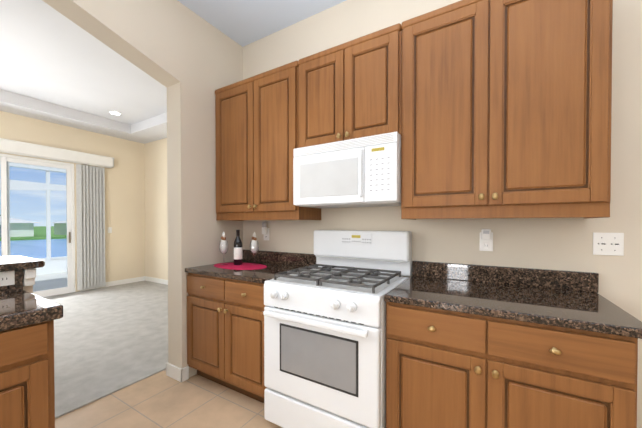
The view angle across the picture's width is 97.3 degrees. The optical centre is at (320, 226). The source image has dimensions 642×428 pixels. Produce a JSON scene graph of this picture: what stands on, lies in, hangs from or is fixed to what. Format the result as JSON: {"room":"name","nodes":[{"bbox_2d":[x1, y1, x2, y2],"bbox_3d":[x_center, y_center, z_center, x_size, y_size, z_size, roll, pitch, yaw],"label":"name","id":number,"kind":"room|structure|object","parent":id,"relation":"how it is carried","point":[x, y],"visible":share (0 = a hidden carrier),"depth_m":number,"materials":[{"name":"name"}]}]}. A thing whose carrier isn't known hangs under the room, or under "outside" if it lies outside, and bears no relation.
{"room":"kitchen","nodes":[
{"label":"kitchen","id":0,"kind":"room"},
{"bbox_2d":[22,268,35,293],"bbox_3d":[-2.236,0.752,0.556,0.240,1.040,2.382,0,1,31],"label":"wall","id":1,"kind":"structure","parent":0,"point":[29,276],"depth_m":1.50,"materials":[{"name":"paint"}]},
{"bbox_2d":[0,271,14,285],"bbox_3d":[-1.603,0.263,1.400,0.009,0.072,0.116,0,1,31],"label":"outlet","id":2,"kind":"object","parent":1,"relation":"attached to","point":[7,278],"visible":1,"depth_m":1.43,"materials":[{"name":"plastic"}]},
{"bbox_2d":[0,256,44,271],"bbox_3d":[-2.314,0.212,0.620,0.495,0.036,2.415,0,1,31],"label":"bar","id":3,"kind":"object","parent":1,"relation":"on","point":[8,263],"visible":1,"depth_m":1.49,"materials":[{"name":"stone"}]},
{"bbox_2d":[0,111,144,291],"bbox_3d":[-5.618,-0.281,3.570,0.150,3.040,6.690,0,1,31],"label":"wall","id":4,"kind":"structure","parent":0,"point":[125,214],"depth_m":5.77,"materials":[{"name":"paint"}]},
{"bbox_2d":[0,153,74,296],"bbox_3d":[-5.306,0.044,4.086,0.118,2.378,2.726,0,1,31],"label":"sliding door","id":5,"kind":"structure","parent":4,"relation":"in","point":[5,159],"depth_m":4.90,"materials":[{"name":"white metal"}]},
{"bbox_2d":[0,138,114,167],"bbox_3d":[-5.079,-1.256,4.192,0.120,0.205,3.482,0,1,31],"label":"valance","id":6,"kind":"object","parent":4,"relation":"attached to","point":[30,149],"visible":1,"depth_m":4.87,"materials":[{"name":"white wood"}]},
{"bbox_2d":[76,164,105,289],"bbox_3d":[-4.377,0.013,5.379,0.072,2.330,0.421,0,1,31],"label":"vertical blinds","id":7,"kind":"object","parent":4,"relation":"attached to","point":[90,194],"visible":1,"depth_m":5.36,"materials":[{"name":"fabric"}]},
{"bbox_2d":[0,0,166,143],"bbox_3d":[-3.764,-1.933,2.354,4.260,0.290,6.540,0,1,31],"label":"ceiling","id":8,"kind":"structure","parent":0,"point":[56,67],"depth_m":3.82,"materials":[{"name":"paint"}]},
{"bbox_2d":[109,111,121,114],"bbox_3d":[-3.595,-1.981,4.933,0.180,0.009,0.180,0,1,31],"label":"recessed light","id":9,"kind":"object","parent":8,"relation":"in","point":[115,113],"visible":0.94,"depth_m":4.93,"materials":[{"name":"white"}]},
{"bbox_2d":[43,281,167,418],"bbox_3d":[-3.812,1.277,2.418,4.150,0.070,6.540,0,1,31],"label":"floor carpet","id":10,"kind":"object","parent":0,"point":[109,340],"visible":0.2,"depth_m":3.06,"materials":[{"name":"grey carpet"}]},
{"bbox_2d":[42,0,242,377],"bbox_3d":[-1.817,-0.256,1.294,0.190,3.040,6.690,0,1,31],"label":"wall","id":11,"kind":"structure","parent":0,"point":[189,60],"depth_m":2.32,"materials":[{"name":"paint"}]},
{"bbox_2d":[144,138,167,279],"bbox_3d":[-2.046,-0.300,5.242,4.260,3.040,0.150,0,1,31],"label":"wall","id":12,"kind":"structure","parent":0,"point":[156,239],"depth_m":6.04,"materials":[{"name":"paint"}]},
{"bbox_2d":[55,369,281,427],"bbox_3d":[-0.445,1.313,-0.379,4.500,0.060,5.200,0,1,31],"label":"floor","id":13,"kind":"structure","parent":0,"point":[161,399],"depth_m":1.95,"materials":[{"name":"beige tile"}]},
{"bbox_2d":[0,320,54,427],"bbox_3d":[-1.464,0.830,1.164,0.553,0.872,0.410,0,1,31],"label":"base cabinet","id":14,"kind":"object","parent":13,"relation":"on","point":[27,392],"visible":0.88,"depth_m":1.12,"materials":[{"name":"brown wood"}]},
{"bbox_2d":[0,269,62,331],"bbox_3d":[-1.943,0.320,0.353,0.563,0.166,2.335,0,1,31],"label":"countertop","id":15,"kind":"structure","parent":14,"relation":"on","point":[20,306],"depth_m":1.18,"materials":[{"name":"stone"}]},
{"bbox_2d":[187,273,266,402],"bbox_3d":[-0.565,0.813,2.334,0.898,0.880,0.656,0,1,31],"label":"base cabinet","id":16,"kind":"object","parent":13,"relation":"on","point":[225,332],"visible":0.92,"depth_m":2.06,"materials":[{"name":"brown wood"}]},
{"bbox_2d":[185,249,315,283],"bbox_3d":[-0.559,0.303,2.335,0.900,0.138,0.638,0,1,31],"label":"countertop","id":17,"kind":"structure","parent":16,"relation":"on","point":[274,262],"depth_m":2.37,"materials":[{"name":"stone"}]},
{"bbox_2d":[214,262,266,269],"bbox_3d":[-0.692,0.335,2.410,0.530,0.003,0.330,0,1,31],"label":"placemat","id":18,"kind":"object","parent":17,"relation":"on","point":[243,266],"visible":0.9,"depth_m":2.36,"materials":[{"name":"red fabric"}]},
{"bbox_2d":[219,232,228,264],"bbox_3d":[-0.852,0.189,2.475,0.080,0.287,0.080,0,1,31],"label":"wine glass","id":19,"kind":"object","parent":18,"relation":"on","point":[223,246],"visible":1,"depth_m":2.46,"materials":[{"name":"clear glass"}]},
{"bbox_2d":[234,230,241,264],"bbox_3d":[-0.724,0.181,2.462,0.074,0.305,0.074,0,1,31],"label":"wine bottle","id":20,"kind":"object","parent":18,"relation":"on","point":[237,251],"visible":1,"depth_m":2.43,"materials":[{"name":"black glass"}]},
{"bbox_2d":[250,232,258,264],"bbox_3d":[-0.582,0.190,2.471,0.080,0.287,0.080,0,1,31],"label":"wine glass","id":21,"kind":"object","parent":18,"relation":"on","point":[254,245],"visible":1,"depth_m":2.45,"materials":[{"name":"clear glass"}]},
{"bbox_2d":[263,230,411,427],"bbox_3d":[0.126,0.645,1.862,0.758,1.225,0.747,0,1,31],"label":"gas range","id":22,"kind":"object","parent":13,"relation":"on","point":[324,348],"visible":0.98,"depth_m":1.61,"materials":[{"name":"metal"}]},
{"bbox_2d":[386,302,637,427],"bbox_3d":[0.871,0.822,1.474,0.910,0.880,0.656,0,1,31],"label":"base cabinet","id":23,"kind":"object","parent":13,"relation":"on","point":[448,369],"visible":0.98,"depth_m":1.19,"materials":[{"name":"brown wood"}]},
{"bbox_2d":[384,261,641,338],"bbox_3d":[0.891,0.313,1.466,0.950,0.138,0.638,0,1,31],"label":"countertop","id":24,"kind":"structure","parent":23,"relation":"on","point":[568,299],"depth_m":1.42,"materials":[{"name":"stone"}]},
{"bbox_2d":[177,0,345,46],"bbox_3d":[-0.252,-1.816,-0.529,4.350,0.120,5.500,0,1,31],"label":"ceiling","id":25,"kind":"structure","parent":0,"point":[242,23],"depth_m":2.37,"materials":[{"name":"paint"}]},
{"bbox_2d":[243,0,641,427],"bbox_3d":[1.122,-0.261,1.783,4.350,3.040,0.150,0,1,31],"label":"wall","id":26,"kind":"structure","parent":0,"point":[565,244],"depth_m":1.69,"materials":[{"name":"paint"}]},
{"bbox_2d":[262,222,268,239],"bbox_3d":[-0.529,0.043,2.656,0.072,0.177,0.050,0,1,31],"label":"air freshener","id":27,"kind":"object","parent":26,"relation":"attached to","point":[265,230],"visible":1,"depth_m":2.64,"materials":[{"name":"plastic"}]},
{"bbox_2d":[215,60,320,220],"bbox_3d":[-0.485,-0.639,2.433,0.916,1.170,0.376,0,1,31],"label":"upper cabinet","id":28,"kind":"object","parent":26,"relation":"attached to","point":[257,128],"visible":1,"depth_m":2.26,"materials":[{"name":"brown wood"}]},
{"bbox_2d":[298,23,401,147],"bbox_3d":[0.230,-0.888,2.002,0.748,0.662,0.376,0,1,31],"label":"upper cabinet","id":29,"kind":"object","parent":26,"relation":"attached to","point":[349,90],"visible":0.79,"depth_m":1.83,"materials":[{"name":"brown wood"}]},
{"bbox_2d":[293,132,400,208],"bbox_3d":[0.217,-0.350,1.985,0.744,0.410,0.424,0,1,31],"label":"microwave","id":30,"kind":"object","parent":29,"relation":"attached to","point":[359,172],"visible":0.98,"depth_m":1.79,"materials":[{"name":"white"}]},
{"bbox_2d":[479,229,492,250],"bbox_3d":[1.016,0.083,1.737,0.072,0.138,0.042,0,1,31],"label":"plug","id":31,"kind":"object","parent":26,"relation":"attached to","point":[486,239],"visible":0.98,"depth_m":1.74,"materials":[{"name":"plastic"}]},
{"bbox_2d":[401,0,612,219],"bbox_3d":[0.943,-0.629,1.578,0.910,1.170,0.376,0,1,31],"label":"upper cabinet","id":32,"kind":"object","parent":26,"relation":"attached to","point":[506,108],"visible":1,"depth_m":1.41,"materials":[{"name":"brown wood"}]},
{"bbox_2d":[593,233,623,255],"bbox_3d":[1.494,0.091,1.468,0.116,0.118,0.011,0,1,31],"label":"switch plate","id":33,"kind":"object","parent":26,"relation":"attached to","point":[612,244],"visible":1,"depth_m":1.47,"materials":[{"name":"plastic"}]},
{"label":"outside","id":34,"kind":"structure","parent":0,"visible":0},
{"bbox_2d":[0,239,66,258],"bbox_3d":[-26.144,3.077,76.343,101.000,0.300,420.000,0,1,31],"label":"lake","id":35,"kind":"structure","parent":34,"point":[29,245],"depth_m":42.45,"materials":[{"name":"liquid"}]},
{"bbox_2d":[33,272,66,291],"bbox_3d":[-6.735,1.288,4.787,3.000,0.115,9.200,0,1,31],"label":"deck","id":36,"kind":"object","parent":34,"point":[49,284],"depth_m":6.23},
{"bbox_2d":[0,162,66,274],"bbox_3d":[-7.962,-0.155,5.505,0.100,2.755,9.200,0,1,31],"label":"screen frame","id":37,"kind":"object","parent":36,"relation":"on","point":[58,266],"depth_m":7.17,"materials":[{"name":"white metal"}]},
{"bbox_3d":[-3.600,-0.223,-1.625,8.950,3.040,0.150,0,1,31],"label":"wall","id":38,"kind":"structure","parent":0,"visible":0},
{"bbox_2d":[80,276,144,290],"bbox_3d":[-4.214,1.162,5.770,0.014,0.105,1.140,0,1,31],"label":"baseboard","id":39,"kind":"structure","parent":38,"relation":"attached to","point":[112,283],"depth_m":5.88,"materials":[{"name":"white wood"}]},
{"bbox_2d":[145,276,167,284],"bbox_3d":[-2.088,1.168,5.188,4.260,0.105,0.014,0,1,31],"label":"baseboard","id":40,"kind":"structure","parent":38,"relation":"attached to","point":[151,279],"depth_m":6.04,"materials":[{"name":"white wood"}]},
{"bbox_2d":[166,362,188,375],"bbox_3d":[-0.789,1.190,3.225,0.014,0.105,1.988,0,1,31],"label":"baseboard","id":41,"kind":"structure","parent":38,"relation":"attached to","point":[171,369],"depth_m":2.33,"materials":[{"name":"white wood"}]},
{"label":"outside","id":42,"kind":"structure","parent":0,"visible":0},
{"bbox_2d":[0,215,66,240],"bbox_3d":[-177.603,-3.438,201.938,332.000,9.929,680.000,0,1,31],"label":"shore","id":43,"kind":"structure","parent":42,"point":[30,233],"depth_m":70.16,"materials":[{"name":"green plant"}]}
]}

